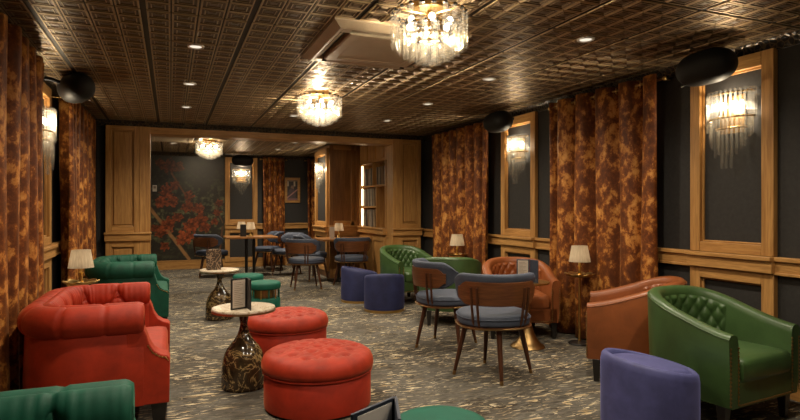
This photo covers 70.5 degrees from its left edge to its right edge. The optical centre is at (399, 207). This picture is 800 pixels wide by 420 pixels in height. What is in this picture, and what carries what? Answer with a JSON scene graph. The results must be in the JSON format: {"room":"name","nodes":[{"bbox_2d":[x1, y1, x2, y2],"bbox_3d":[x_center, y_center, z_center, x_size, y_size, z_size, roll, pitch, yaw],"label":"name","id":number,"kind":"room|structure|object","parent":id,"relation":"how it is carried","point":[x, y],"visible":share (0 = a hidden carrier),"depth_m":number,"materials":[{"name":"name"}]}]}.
{"room":"cocktail lounge","nodes":[
{"label":"cocktail lounge","id":0,"kind":"room"},
{"bbox_2d":[43,98,60,289],"bbox_3d":[-3.098,0.025,4.678,0.100,2.510,14.600,0,0,-22],"label":"wall","id":1,"kind":"structure","parent":0,"point":[56,225],"depth_m":5.65,"materials":[{"name":"black paint"}]},
{"bbox_2d":[43,106,56,163],"bbox_3d":[-3.061,-0.576,4.909,0.137,0.572,0.393,0,0,-22],"label":"wall sconce","id":2,"kind":"object","parent":1,"relation":"attached to","point":[45,121],"visible":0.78,"depth_m":4.93,"materials":[{"name":"clear glass"}]},
{"bbox_2d":[43,82,57,292],"bbox_3d":[-3.108,0.033,4.896,0.045,2.255,0.710,0,0,-22],"label":"trim","id":3,"kind":"structure","parent":1,"relation":"attached to","point":[48,102],"depth_m":5.15,"materials":[{"name":"brown wood"}]},
{"bbox_2d":[43,73,58,101],"bbox_3d":[-2.216,-1.127,2.716,0.058,0.084,10.100,0,0,-22],"label":"trim","id":4,"kind":"structure","parent":1,"relation":"attached to","point":[50,84],"depth_m":5.33,"materials":[{"name":"brown wood"}]},
{"bbox_2d":[47,240,60,255],"bbox_3d":[-2.217,0.398,2.715,0.055,0.125,10.100,0,0,-22],"label":"trim","id":5,"kind":"structure","parent":1,"relation":"attached to","point":[58,249],"depth_m":5.56,"materials":[{"name":"brown wood"}]},
{"bbox_2d":[44,72,95,103],"bbox_3d":[-2.826,-1.043,4.940,0.396,0.253,0.380,0,0,4],"label":"wall speaker","id":6,"kind":"object","parent":1,"relation":"attached to","point":[75,88],"visible":1,"depth_m":4.80,"materials":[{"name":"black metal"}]},
{"bbox_3d":[-2.537,-1.065,3.611,0.135,0.040,1.618,0,0,-22],"label":"curtain rod","id":7,"kind":"object","parent":1,"relation":"attached to","visible":0},
{"bbox_2d":[0,12,44,391],"bbox_3d":[-2.497,0.077,3.635,0.204,2.375,1.496,0,0,-22],"label":"curtain","id":8,"kind":"object","parent":7,"relation":"hanging from","point":[22,280],"visible":0.88,"depth_m":3.46,"materials":[{"name":"fabric"}]},
{"bbox_3d":[-3.651,-1.065,6.353,0.135,0.040,2.058,0,0,-22],"label":"curtain rod","id":9,"kind":"object","parent":1,"relation":"attached to","visible":0},
{"bbox_2d":[59,96,95,287],"bbox_3d":[-3.608,0.077,6.378,0.196,2.375,1.935,0,0,-22],"label":"curtain","id":10,"kind":"object","parent":9,"relation":"hanging from","point":[77,127],"visible":0.78,"depth_m":5.75,"materials":[{"name":"fabric"}]},
{"bbox_2d":[154,155,307,257],"bbox_3d":[-3.500,0.025,12.340,4.920,2.510,0.100,0,0,-22],"label":"wall","id":11,"kind":"structure","parent":0,"point":[240,193],"depth_m":12.44,"materials":[{"name":"black paint"}]},
{"bbox_2d":[151,155,224,260],"bbox_3d":[-4.755,0.005,11.769,2.125,2.170,0.010,0,0,-22],"label":"mural","id":12,"kind":"object","parent":11,"relation":"attached to","point":[188,200],"visible":0.58,"depth_m":11.87},
{"bbox_2d":[157,256,295,269],"bbox_3d":[-3.474,1.185,12.276,4.920,0.190,0.038,0,0,-22],"label":"baseboard","id":13,"kind":"structure","parent":11,"relation":"attached to","point":[172,264],"depth_m":11.90,"materials":[{"name":"brown wood"}]},
{"bbox_2d":[151,151,314,159],"bbox_3d":[-3.470,-1.127,12.267,4.920,0.084,0.058,0,0,-22],"label":"trim","id":14,"kind":"structure","parent":11,"relation":"attached to","point":[161,153],"depth_m":12.10,"materials":[{"name":"brown wood"}]},
{"bbox_2d":[225,157,257,261],"bbox_3d":[-3.445,0.033,12.284,0.680,2.255,0.045,0,0,-22],"label":"trim","id":15,"kind":"structure","parent":11,"relation":"attached to","point":[227,163],"depth_m":12.19,"materials":[{"name":"brown wood"}]},
{"bbox_2d":[233,169,249,183],"bbox_3d":[-3.426,-0.576,12.239,0.393,0.572,0.137,0,0,-22],"label":"wall sconce","id":16,"kind":"object","parent":11,"relation":"attached to","point":[240,177],"visible":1,"depth_m":12.29,"materials":[{"name":"clear glass"}]},
{"bbox_2d":[232,155,252,166],"bbox_3d":[-3.355,-1.008,12.064,0.397,0.253,0.378,0,0,20],"label":"wall speaker","id":17,"kind":"object","parent":11,"relation":"attached to","point":[237,160],"visible":1,"depth_m":11.96,"materials":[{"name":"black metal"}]},
{"bbox_2d":[258,223,307,228],"bbox_3d":[-2.474,0.398,12.673,2.770,0.125,0.055,0,0,-22],"label":"trim","id":18,"kind":"structure","parent":11,"relation":"attached to","point":[260,225],"depth_m":12.69,"materials":[{"name":"brown wood"}]},
{"bbox_2d":[285,178,299,202],"bbox_3d":[-2.414,-0.400,12.710,0.340,0.560,0.030,0,0,-22],"label":"framed picture","id":19,"kind":"object","parent":11,"relation":"attached to","point":[292,185],"visible":1,"depth_m":12.71,"materials":[{"name":"brown wood"}]},
{"bbox_2d":[287,180,297,199],"bbox_3d":[-2.418,-0.400,12.720,0.270,0.490,0.006,0,0,-22],"label":"print","id":20,"kind":"object","parent":19,"relation":"attached to","point":[292,185],"depth_m":12.72},
{"bbox_3d":[-2.801,-1.065,12.506,0.600,0.040,0.119,0,0,-22],"label":"curtain rod","id":21,"kind":"object","parent":11,"relation":"attached to","visible":0},
{"bbox_2d":[263,157,284,265],"bbox_3d":[-2.780,0.077,12.473,0.475,2.375,0.111,0,0,-22],"label":"curtain","id":22,"kind":"object","parent":21,"relation":"hanging from","point":[273,170],"visible":0.77,"depth_m":12.45,"materials":[{"name":"fabric"}]},
{"bbox_3d":[-1.879,-1.065,12.880,0.630,0.040,0.119,0,0,-22],"label":"curtain rod","id":23,"kind":"object","parent":11,"relation":"attached to","visible":0},
{"bbox_2d":[307,159,314,238],"bbox_3d":[-1.858,0.077,12.848,0.505,2.375,0.104,0,0,-22],"label":"curtain","id":24,"kind":"object","parent":23,"relation":"hanging from","point":[310,164],"visible":0.32,"depth_m":12.78,"materials":[{"name":"fabric"}]},
{"bbox_2d":[95,126,423,257],"bbox_3d":[-1.920,0.055,8.448,4.920,2.450,0.180,0,0,-22],"label":"wall partition","id":25,"kind":"structure","parent":0,"point":[100,130],"depth_m":7.52,"materials":[{"name":"brown wood"}]},
{"bbox_2d":[95,119,423,140],"bbox_3d":[-1.852,-1.127,8.283,4.800,0.084,0.058,0,0,-22],"label":"trim","id":26,"kind":"structure","parent":25,"relation":"attached to","point":[99,122],"depth_m":8.15,"materials":[{"name":"brown wood"}]},
{"bbox_2d":[104,125,422,255],"bbox_3d":[-1.820,0.075,8.430,4.550,2.410,0.290,0,0,-22],"label":"trim","id":27,"kind":"structure","parent":25,"relation":"attached to","point":[127,154],"depth_m":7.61,"materials":[{"name":"brown wood"}]},
{"bbox_2d":[0,0,799,156],"bbox_3d":[-0.772,-1.196,5.623,4.920,0.067,14.400,0,0,-22],"label":"ceiling","id":28,"kind":"structure","parent":0,"point":[250,70],"depth_m":4.32,"materials":[{"name":"brown metal"}]},
{"bbox_2d":[151,136,201,142],"bbox_3d":[-3.714,-1.139,9.199,0.950,0.051,0.950,0,0,-22],"label":"air conditioner","id":29,"kind":"object","parent":28,"relation":"attached to","point":[153,138],"visible":0.31,"depth_m":9.25,"materials":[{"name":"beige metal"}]},
{"bbox_2d":[187,43,203,49],"bbox_3d":[-1.468,-1.159,4.067,0.120,0.012,0.120,0,0,-22],"label":"recessed light","id":30,"kind":"object","parent":28,"relation":"in","point":[192,46],"visible":1,"depth_m":4.06,"materials":[{"name":"white plastic"}]},
{"bbox_2d":[196,139,221,158],"bbox_3d":[-3.263,-0.996,9.684,0.444,0.334,0.447,0,0,-21],"label":"chandelier","id":31,"kind":"object","parent":28,"relation":"hanging from","point":[208,148],"visible":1,"depth_m":9.62,"materials":[{"name":"clear glass"}]},
{"bbox_2d":[297,91,340,125],"bbox_3d":[-0.810,-0.996,5.715,0.447,0.334,0.444,0,0,28],"label":"chandelier","id":32,"kind":"object","parent":28,"relation":"hanging from","point":[315,94],"visible":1,"depth_m":5.67,"materials":[{"name":"clear glass"}]},
{"bbox_2d":[301,17,471,70],"bbox_3d":[-0.135,-1.139,4.068,0.950,0.051,0.950,0,0,-22],"label":"air conditioner","id":33,"kind":"object","parent":28,"relation":"attached to","point":[343,41],"visible":0.98,"depth_m":3.94,"materials":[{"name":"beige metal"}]},
{"bbox_2d":[390,0,466,65],"bbox_3d":[0.169,-0.996,3.252,0.447,0.334,0.444,0,0,41],"label":"chandelier","id":34,"kind":"object","parent":28,"relation":"hanging from","point":[431,9],"visible":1,"depth_m":3.21,"materials":[{"name":"clear glass"}]},
{"bbox_2d":[576,36,594,42],"bbox_3d":[1.278,-1.159,3.897,0.120,0.012,0.120,0,0,-22],"label":"recessed light","id":35,"kind":"object","parent":28,"relation":"in","point":[586,39],"visible":1,"depth_m":3.89,"materials":[{"name":"white plastic"}]},
{"bbox_2d":[135,265,799,419],"bbox_3d":[-0.772,1.330,5.623,5.120,0.100,14.600,0,0,-22],"label":"floor","id":36,"kind":"structure","parent":0,"point":[561,385],"depth_m":4.63,"materials":[{"name":"carpet"}]},
{"bbox_2d":[0,379,135,419],"bbox_3d":[-0.912,0.915,1.248,0.811,0.730,1.222,0,0,-22],"label":"tufted armchair","id":37,"kind":"object","parent":36,"relation":"on","point":[111,399],"visible":1,"depth_m":1.69,"materials":[{"name":"fabric"}]},
{"bbox_2d":[62,249,99,285],"bbox_3d":[-2.703,0.818,4.795,0.273,0.925,0.273,0,0,-43],"label":"floor lamp","id":38,"kind":"object","parent":36,"relation":"on","point":[80,259],"visible":0.74,"depth_m":4.74,"materials":[{"name":"beige fabric"}]},
{"bbox_2d":[62,278,99,285],"bbox_3d":[-2.703,0.629,4.795,0.271,0.038,0.271,0,0,0],"label":"tray","id":39,"kind":"object","parent":38,"relation":"on","point":[81,281],"depth_m":4.78,"materials":[{"name":"gold metal"}]},
{"bbox_2d":[17,282,169,419],"bbox_3d":[-1.929,0.915,3.674,0.811,0.730,1.222,0,0,-22],"label":"tufted armchair","id":40,"kind":"object","parent":36,"relation":"on","point":[78,334],"visible":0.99,"depth_m":3.18,"materials":[{"name":"red fabric"}]},
{"bbox_2d":[146,326,167,349],"bbox_3d":[-1.862,0.930,3.701,0.635,0.180,0.880,0,0,-22],"label":"seat cushion","id":41,"kind":"object","parent":40,"relation":"on","point":[158,335],"depth_m":3.83,"materials":[{"name":"red fabric"}]},
{"bbox_2d":[84,254,168,318],"bbox_3d":[-2.992,0.915,6.264,0.811,0.730,1.222,0,0,-22],"label":"tufted armchair","id":42,"kind":"object","parent":36,"relation":"on","point":[131,267],"visible":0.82,"depth_m":5.80,"materials":[{"name":"fabric"}]},
{"bbox_2d":[158,281,167,288],"bbox_3d":[-2.925,0.930,6.292,0.635,0.180,0.880,0,0,-22],"label":"seat cushion","id":43,"kind":"object","parent":42,"relation":"on","point":[164,284],"depth_m":6.46,"materials":[{"name":"fabric"}]},
{"bbox_2d":[193,234,228,277],"bbox_3d":[-3.511,0.882,10.551,0.625,0.801,0.636,0,0,28],"label":"dining chair","id":44,"kind":"object","parent":36,"relation":"on","point":[200,240],"visible":0.85,"depth_m":10.29,"materials":[{"name":"brown wood"}]},
{"bbox_2d":[199,267,239,320],"bbox_3d":[-2.090,0.995,6.555,0.447,0.571,0.447,0,0,18],"label":"side table","id":45,"kind":"object","parent":36,"relation":"on","point":[219,295],"visible":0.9,"depth_m":6.45,"materials":[{"name":"brown glass"}]},
{"bbox_2d":[206,249,220,269],"bbox_3d":[-2.152,0.592,6.528,0.164,0.235,0.125,0,0,-22],"label":"holder","id":46,"kind":"object","parent":45,"relation":"on","point":[213,256],"visible":1,"depth_m":6.47,"materials":[{"name":"brown"}]},
{"bbox_2d":[211,302,275,392],"bbox_3d":[-1.122,0.995,4.066,0.447,0.571,0.447,0,0,-22],"label":"side table","id":47,"kind":"object","parent":36,"relation":"on","point":[241,371],"visible":0.9,"depth_m":3.95,"materials":[{"name":"dark brown marble with gold veins"},{"name":"cream marble"},{"name":"aged brass"}]},
{"bbox_2d":[231,277,250,310],"bbox_3d":[-1.089,0.602,3.936,0.122,0.215,0.131,0,0,43],"label":"holder","id":48,"kind":"object","parent":47,"relation":"on","point":[240,287],"visible":1,"depth_m":3.96,"materials":[{"name":"beige paper"}]},
{"bbox_2d":[233,273,263,295],"bbox_3d":[-1.932,1.056,7.202,0.380,0.447,0.380,0,0,43],"label":"stool","id":49,"kind":"object","parent":36,"relation":"on","point":[253,276],"visible":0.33,"depth_m":7.08,"materials":[{"name":"green fabric"}]},
{"bbox_2d":[233,273,263,280],"bbox_3d":[-1.932,0.880,7.202,0.380,0.095,0.380,0,0,43],"label":"cushion","id":50,"kind":"object","parent":49,"relation":"on","point":[253,276],"depth_m":7.09,"materials":[{"name":"teal fabric"}]},
{"bbox_2d":[223,235,277,275],"bbox_3d":[-2.830,0.905,10.691,0.920,0.750,0.720,0,0,-22],"label":"dining table","id":51,"kind":"object","parent":36,"relation":"on","point":[247,237],"visible":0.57,"depth_m":10.64,"materials":[{"name":"brown wood"}]},
{"bbox_2d":[240,224,245,236],"bbox_3d":[-2.911,0.417,10.512,0.109,0.225,0.071,0,0,-17],"label":"holder","id":52,"kind":"object","parent":51,"relation":"on","point":[242,226],"visible":1,"depth_m":10.48,"materials":[{"name":"black"}]},
{"bbox_2d":[246,222,254,235],"bbox_3d":[-2.804,0.398,10.626,0.179,0.265,0.179,0,0,-22],"label":"table lamp","id":53,"kind":"object","parent":51,"relation":"on","point":[250,225],"visible":0.96,"depth_m":10.57,"materials":[{"name":"beige fabric"}]},
{"bbox_2d":[251,279,280,307],"bbox_3d":[-1.564,1.056,6.510,0.380,0.447,0.380,0,0,-32],"label":"stool","id":54,"kind":"object","parent":36,"relation":"on","point":[262,290],"visible":0.64,"depth_m":6.39,"materials":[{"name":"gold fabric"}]},
{"bbox_2d":[251,279,280,290],"bbox_3d":[-1.564,0.880,6.510,0.380,0.095,0.380,0,0,-32],"label":"cushion","id":55,"kind":"object","parent":54,"relation":"on","point":[256,285],"depth_m":6.37,"materials":[{"name":"teal fabric"}]},
{"bbox_2d":[255,231,283,271],"bbox_3d":[-2.693,0.882,11.589,0.636,0.801,0.625,0,0,-27],"label":"dining chair","id":56,"kind":"object","parent":36,"relation":"on","point":[259,249],"visible":0.73,"depth_m":11.42,"materials":[{"name":"blue fabric"}]},
{"bbox_2d":[271,232,303,275],"bbox_3d":[-2.170,0.882,10.885,0.636,0.801,0.625,0,0,-37],"label":"dining chair","id":57,"kind":"object","parent":36,"relation":"on","point":[281,252],"visible":0.35,"depth_m":10.78,"materials":[{"name":"blue fabric"}]},
{"bbox_2d":[248,306,327,353],"bbox_3d":[-0.996,1.090,4.992,0.724,0.380,0.724,0,0,-18],"label":"tufted ottoman","id":58,"kind":"object","parent":36,"relation":"on","point":[291,323],"visible":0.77,"depth_m":4.71,"materials":[{"name":"red fabric"}]},
{"bbox_2d":[285,238,324,290],"bbox_3d":[-1.507,0.882,9.044,0.625,0.801,0.636,0,0,26],"label":"dining chair","id":59,"kind":"object","parent":36,"relation":"on","point":[292,246],"visible":1,"depth_m":8.80,"materials":[{"name":"brown wood"}]},
{"bbox_2d":[293,234,328,281],"bbox_3d":[-1.591,0.882,10.127,0.636,0.801,0.625,0,0,-2],"label":"dining chair","id":60,"kind":"object","parent":36,"relation":"on","point":[323,254],"visible":0.39,"depth_m":9.98,"materials":[{"name":"blue fabric"}]},
{"bbox_2d":[261,338,372,419],"bbox_3d":[-0.536,1.090,3.700,0.724,0.380,0.724,0,0,-35],"label":"tufted ottoman","id":61,"kind":"object","parent":36,"relation":"on","point":[321,378],"visible":1,"depth_m":3.42,"materials":[{"name":"red fabric"}]},
{"bbox_2d":[314,237,371,281],"bbox_3d":[-1.022,0.905,10.011,0.860,0.750,0.700,0,0,-22],"label":"dining table","id":62,"kind":"object","parent":36,"relation":"on","point":[324,239],"visible":0.37,"depth_m":9.96,"materials":[{"name":"brown wood"}]},
{"bbox_2d":[334,223,343,237],"bbox_3d":[-1.073,0.398,9.925,0.179,0.265,0.179,0,0,-22],"label":"table lamp","id":63,"kind":"object","parent":62,"relation":"on","point":[338,227],"visible":0.95,"depth_m":9.87,"materials":[{"name":"beige fabric"}]},
{"bbox_2d":[333,237,370,285],"bbox_3d":[-0.806,0.882,9.425,0.625,0.801,0.636,0,0,-14],"label":"dining chair","id":64,"kind":"object","parent":36,"relation":"on","point":[341,245],"visible":0.98,"depth_m":9.18,"materials":[{"name":"brown wood"}]},
{"bbox_2d":[341,266,376,303],"bbox_3d":[-0.561,1.040,7.813,0.510,0.481,0.510,0,0,-17],"label":"pouf","id":65,"kind":"object","parent":36,"relation":"on","point":[352,278],"visible":0.84,"depth_m":7.58,"materials":[{"name":"blue fabric"}]},
{"bbox_2d":[351,268,372,271],"bbox_3d":[-0.561,0.897,7.813,0.414,0.135,0.414,0,0,-17],"label":"seat cushion","id":66,"kind":"object","parent":65,"relation":"on","point":[352,269],"depth_m":7.68,"materials":[{"name":"fabric"}]},
{"bbox_2d":[357,145,386,273],"bbox_3d":[-0.336,0.065,9.950,0.475,2.430,1.400,0,0,-22],"label":"bookcase","id":67,"kind":"object","parent":36,"relation":"on","point":[372,157],"visible":0.48,"depth_m":9.78,"materials":[{"name":"brown wood"}]},
{"bbox_2d":[357,226,386,234],"bbox_3d":[-0.336,0.388,9.950,0.475,0.105,1.400,0,0,-22],"label":"countertop","id":68,"kind":"structure","parent":67,"relation":"on","point":[365,229],"depth_m":9.72,"materials":[{"name":"brown wood"}]},
{"bbox_2d":[364,274,403,313],"bbox_3d":[-0.199,1.040,7.107,0.510,0.481,0.510,0,0,-7],"label":"pouf","id":69,"kind":"object","parent":36,"relation":"on","point":[383,293],"visible":1,"depth_m":6.88,"materials":[{"name":"fabric"}]},
{"bbox_2d":[380,245,432,296],"bbox_3d":[0.081,0.904,7.852,0.712,0.752,0.713,0,0,-34],"label":"tub chair","id":70,"kind":"object","parent":36,"relation":"on","point":[394,259],"visible":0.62,"depth_m":7.78,"materials":[{"name":"green leather"}]},
{"bbox_2d":[404,267,412,281],"bbox_3d":[0.113,0.908,7.805,0.486,0.154,0.600,0,0,-34],"label":"seat cushion","id":71,"kind":"object","parent":70,"relation":"on","point":[407,270],"depth_m":7.47,"materials":[{"name":"green leather"}]},
{"bbox_2d":[400,405,484,419],"bbox_3d":[0.163,1.056,2.257,0.380,0.447,0.380,0,0,-22],"label":"stool","id":72,"kind":"object","parent":36,"relation":"on","point":[435,412],"visible":0.98,"depth_m":2.30,"materials":[{"name":"teal fabric"}]},
{"bbox_2d":[412,258,476,347],"bbox_3d":[0.430,0.882,5.280,0.636,0.801,0.625,0,0,-18],"label":"dining chair","id":73,"kind":"object","parent":36,"relation":"on","point":[436,276],"visible":0.8,"depth_m":5.04,"materials":[{"name":"blue fabric"}]},
{"bbox_2d":[419,257,481,325],"bbox_3d":[0.562,0.904,6.397,0.712,0.752,0.713,0,0,6],"label":"tub chair","id":74,"kind":"object","parent":36,"relation":"on","point":[460,264],"visible":0.18,"depth_m":6.08,"materials":[{"name":"green leather"}]},
{"bbox_2d":[447,234,466,256],"bbox_3d":[0.772,0.818,7.642,0.273,0.925,0.273,0,0,-43],"label":"floor lamp","id":75,"kind":"object","parent":36,"relation":"on","point":[457,240],"visible":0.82,"depth_m":7.57,"materials":[{"name":"beige fabric"}]},
{"bbox_2d":[447,252,466,255],"bbox_3d":[0.772,0.629,7.642,0.271,0.038,0.271,0,0,-45],"label":"tray","id":76,"kind":"object","parent":75,"relation":"on","point":[452,254],"depth_m":7.57,"materials":[{"name":"gold metal"}]},
{"bbox_2d":[452,272,534,385],"bbox_3d":[0.717,0.882,4.371,0.625,0.801,0.636,0,0,-3],"label":"dining chair","id":77,"kind":"object","parent":36,"relation":"on","point":[492,299],"visible":1,"depth_m":4.12,"materials":[{"name":"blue fabric"}]},
{"bbox_2d":[482,257,560,338],"bbox_3d":[1.208,0.904,5.827,0.712,0.752,0.713,0,0,0],"label":"tub chair","id":78,"kind":"object","parent":36,"relation":"on","point":[545,304],"visible":0.4,"depth_m":5.53,"materials":[{"name":"leather"}]},
{"bbox_2d":[514,289,548,308],"bbox_3d":[1.208,0.908,5.770,0.486,0.154,0.600,0,0,0],"label":"seat cushion","id":79,"kind":"object","parent":78,"relation":"on","point":[540,300],"depth_m":5.48,"materials":[{"name":"leather"}]},
{"bbox_2d":[510,279,549,350],"bbox_3d":[1.180,0.978,5.228,0.400,0.604,0.400,0,0,-22],"label":"pedestal table","id":80,"kind":"object","parent":36,"relation":"on","point":[533,344],"visible":0.5,"depth_m":5.16,"materials":[{"name":"gold metal"}]},
{"bbox_2d":[517,259,537,282],"bbox_3d":[1.174,0.574,5.169,0.214,0.205,0.060,0,0,38],"label":"holder","id":81,"kind":"object","parent":80,"relation":"on","point":[523,265],"visible":0.62,"depth_m":5.18,"materials":[{"name":"beige paper"}]},
{"bbox_2d":[564,245,594,345],"bbox_3d":[1.693,0.818,5.334,0.273,0.925,0.273,0,0,-43],"label":"floor lamp","id":82,"kind":"object","parent":36,"relation":"on","point":[578,253],"visible":0.98,"depth_m":5.29,"materials":[{"name":"beige fabric"}]},
{"bbox_2d":[564,271,594,277],"bbox_3d":[1.693,0.629,5.334,0.271,0.038,0.271,0,0,-45],"label":"tray","id":83,"kind":"object","parent":82,"relation":"on","point":[580,274],"depth_m":5.30,"materials":[{"name":"gold metal"}]},
{"bbox_2d":[586,276,686,381],"bbox_3d":[1.817,0.904,4.372,0.713,0.752,0.712,0,0,21],"label":"tub chair","id":84,"kind":"object","parent":36,"relation":"on","point":[617,317],"visible":0.49,"depth_m":4.12,"materials":[{"name":"leather"}]},
{"bbox_2d":[600,348,699,419],"bbox_3d":[1.380,1.040,3.140,0.510,0.481,0.510,0,0,-7],"label":"pouf","id":85,"kind":"object","parent":36,"relation":"on","point":[634,385],"visible":1,"depth_m":2.95,"materials":[{"name":"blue fabric"}]},
{"bbox_2d":[614,353,689,373],"bbox_3d":[1.380,0.897,3.140,0.414,0.135,0.414,0,0,-7],"label":"seat cushion","id":86,"kind":"object","parent":85,"relation":"on","point":[641,363],"depth_m":3.02,"materials":[{"name":"purple fabric"}]},
{"bbox_2d":[647,285,799,419],"bbox_3d":[1.959,0.904,3.574,0.712,0.752,0.713,0,0,-28],"label":"tub chair","id":87,"kind":"object","parent":36,"relation":"on","point":[742,355],"visible":0.98,"depth_m":3.39,"materials":[{"name":"green leather"}]},
{"bbox_2d":[738,340,790,382],"bbox_3d":[1.985,0.908,3.524,0.486,0.154,0.600,0,0,-28],"label":"seat cushion","id":88,"kind":"object","parent":87,"relation":"on","point":[761,361],"depth_m":3.30,"materials":[{"name":"green leather"}]},
{"bbox_3d":[-0.090,0.995,1.496,0.447,0.571,0.447,0,0,-42],"label":"side table","id":89,"kind":"object","parent":36,"relation":"on","visible":0},
{"bbox_2d":[351,395,400,419],"bbox_3d":[-0.022,0.604,1.405,0.120,0.210,0.174,0,0,38],"label":"holder","id":90,"kind":"object","parent":89,"relation":"on","point":[387,409],"visible":1,"depth_m":1.44,"materials":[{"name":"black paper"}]},
{"bbox_2d":[424,44,799,382],"bbox_3d":[1.554,0.025,6.567,0.100,2.510,14.600,0,0,-22],"label":"wall","id":91,"kind":"structure","parent":0,"point":[733,193],"depth_m":4.32,"materials":[{"name":"black paint"}]},
{"bbox_2d":[315,162,323,187],"bbox_3d":[-1.542,-0.576,10.750,0.137,0.572,0.393,0,0,-22],"label":"wall sconce","id":92,"kind":"object","parent":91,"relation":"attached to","point":[321,168],"visible":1,"depth_m":10.68,"materials":[{"name":"clear glass"}]},
{"bbox_2d":[312,148,328,270],"bbox_3d":[-1.494,0.033,10.769,0.045,2.255,0.920,0,0,-22],"label":"trim","id":93,"kind":"structure","parent":91,"relation":"attached to","point":[326,149],"depth_m":10.35,"materials":[{"name":"brown wood"}]},
{"bbox_2d":[318,156,328,271],"bbox_3d":[-1.470,0.055,10.763,0.003,2.250,0.850,0,0,-22],"label":"trim","id":94,"kind":"structure","parent":91,"relation":"attached to","point":[321,188],"depth_m":10.84,"materials":[{"name":"brown wood"}]},
{"bbox_2d":[317,144,359,277],"bbox_3d":[-0.922,0.060,10.975,1.170,2.440,0.970,0,0,-22],"label":"trim","id":95,"kind":"structure","parent":91,"relation":"attached to","point":[344,165],"depth_m":10.43,"materials":[{"name":"brown wood"}]},
{"bbox_2d":[483,111,513,133],"bbox_3d":[1.161,-1.018,6.710,0.397,0.253,0.378,0,0,26],"label":"wall speaker","id":96,"kind":"object","parent":91,"relation":"attached to","point":[498,121],"visible":1,"depth_m":6.56,"materials":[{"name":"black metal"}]},
{"bbox_2d":[497,113,535,255],"bbox_3d":[1.386,0.033,6.720,0.095,2.255,0.726,0,0,-22],"label":"trim","id":97,"kind":"structure","parent":91,"relation":"attached to","point":[515,237],"depth_m":6.67,"materials":[{"name":"brown wood"}]},
{"bbox_2d":[507,133,528,183],"bbox_3d":[1.366,-0.576,6.707,0.137,0.572,0.393,0,0,-22],"label":"wall sconce","id":98,"kind":"object","parent":91,"relation":"attached to","point":[519,144],"visible":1,"depth_m":6.69,"materials":[{"name":"clear glass"}]},
{"bbox_2d":[501,111,537,258],"bbox_3d":[1.409,0.033,6.730,0.045,2.255,0.710,0,0,-22],"label":"trim","id":99,"kind":"structure","parent":91,"relation":"attached to","point":[533,115],"depth_m":6.45,"materials":[{"name":"brown wood"}]},
{"bbox_2d":[548,76,670,109],"bbox_3d":[1.924,-1.065,5.368,0.116,0.040,1.558,0,0,-22],"label":"curtain rod","id":100,"kind":"object","parent":91,"relation":"attached to","point":[664,78],"visible":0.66,"depth_m":4.88,"materials":[{"name":"gold metal"}]},
{"bbox_2d":[549,74,657,338],"bbox_3d":[1.883,0.077,5.354,0.163,2.375,1.435,0,0,-22],"label":"curtain","id":101,"kind":"object","parent":100,"relation":"hanging from","point":[603,147],"visible":0.83,"depth_m":5.22,"materials":[{"name":"fabric"}]},
{"bbox_2d":[423,30,799,141],"bbox_3d":[2.289,-1.127,4.545,0.058,0.084,10.100,0,0,-22],"label":"trim","id":102,"kind":"structure","parent":91,"relation":"attached to","point":[778,42],"depth_m":4.71,"materials":[{"name":"brown wood"}]},
{"bbox_2d":[423,229,799,277],"bbox_3d":[2.291,0.398,4.546,0.055,0.125,10.100,0,0,-22],"label":"trim","id":103,"kind":"structure","parent":91,"relation":"attached to","point":[786,267],"depth_m":4.60,"materials":[{"name":"brown wood"}]},
{"bbox_2d":[545,323,799,401],"bbox_3d":[2.308,1.220,4.553,0.018,0.120,10.100,0,0,-22],"label":"baseboard","id":104,"kind":"structure","parent":91,"relation":"attached to","point":[794,396],"depth_m":3.75,"materials":[{"name":"brown wood"}]},
{"bbox_2d":[675,47,737,87],"bbox_3d":[2.218,-1.018,4.106,0.397,0.253,0.378,0,0,26],"label":"wall speaker","id":105,"kind":"object","parent":91,"relation":"attached to","point":[716,64],"visible":1,"depth_m":3.99,"materials":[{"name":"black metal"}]},
{"bbox_2d":[685,51,774,285],"bbox_3d":[2.421,0.033,4.172,0.095,2.255,0.686,0,0,-22],"label":"trim","id":106,"kind":"structure","parent":91,"relation":"attached to","point":[714,254],"depth_m":4.10,"materials":[{"name":"brown wood"}]},
{"bbox_2d":[706,86,754,168],"bbox_3d":[2.401,-0.576,4.159,0.137,0.572,0.393,0,0,-22],"label":"wall sconce","id":107,"kind":"object","parent":91,"relation":"attached to","point":[733,114],"visible":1,"depth_m":4.16,"materials":[{"name":"clear glass"}]},
{"bbox_2d":[690,48,777,317],"bbox_3d":[2.444,0.033,4.182,0.045,2.255,0.670,0,0,-22],"label":"trim","id":108,"kind":"structure","parent":91,"relation":"attached to","point":[769,57],"depth_m":3.92,"materials":[{"name":"brown wood"}]},
{"bbox_3d":[0.875,-1.065,7.953,0.115,0.040,1.778,0,0,-22],"label":"curtain rod","id":109,"kind":"object","parent":91,"relation":"attached to","visible":0},
{"bbox_2d":[432,123,487,273],"bbox_3d":[0.831,0.077,7.938,0.180,2.375,1.655,0,0,-22],"label":"curtain","id":110,"kind":"object","parent":109,"relation":"hanging from","point":[460,157],"visible":0.74,"depth_m":7.82,"materials":[{"name":"fabric"}]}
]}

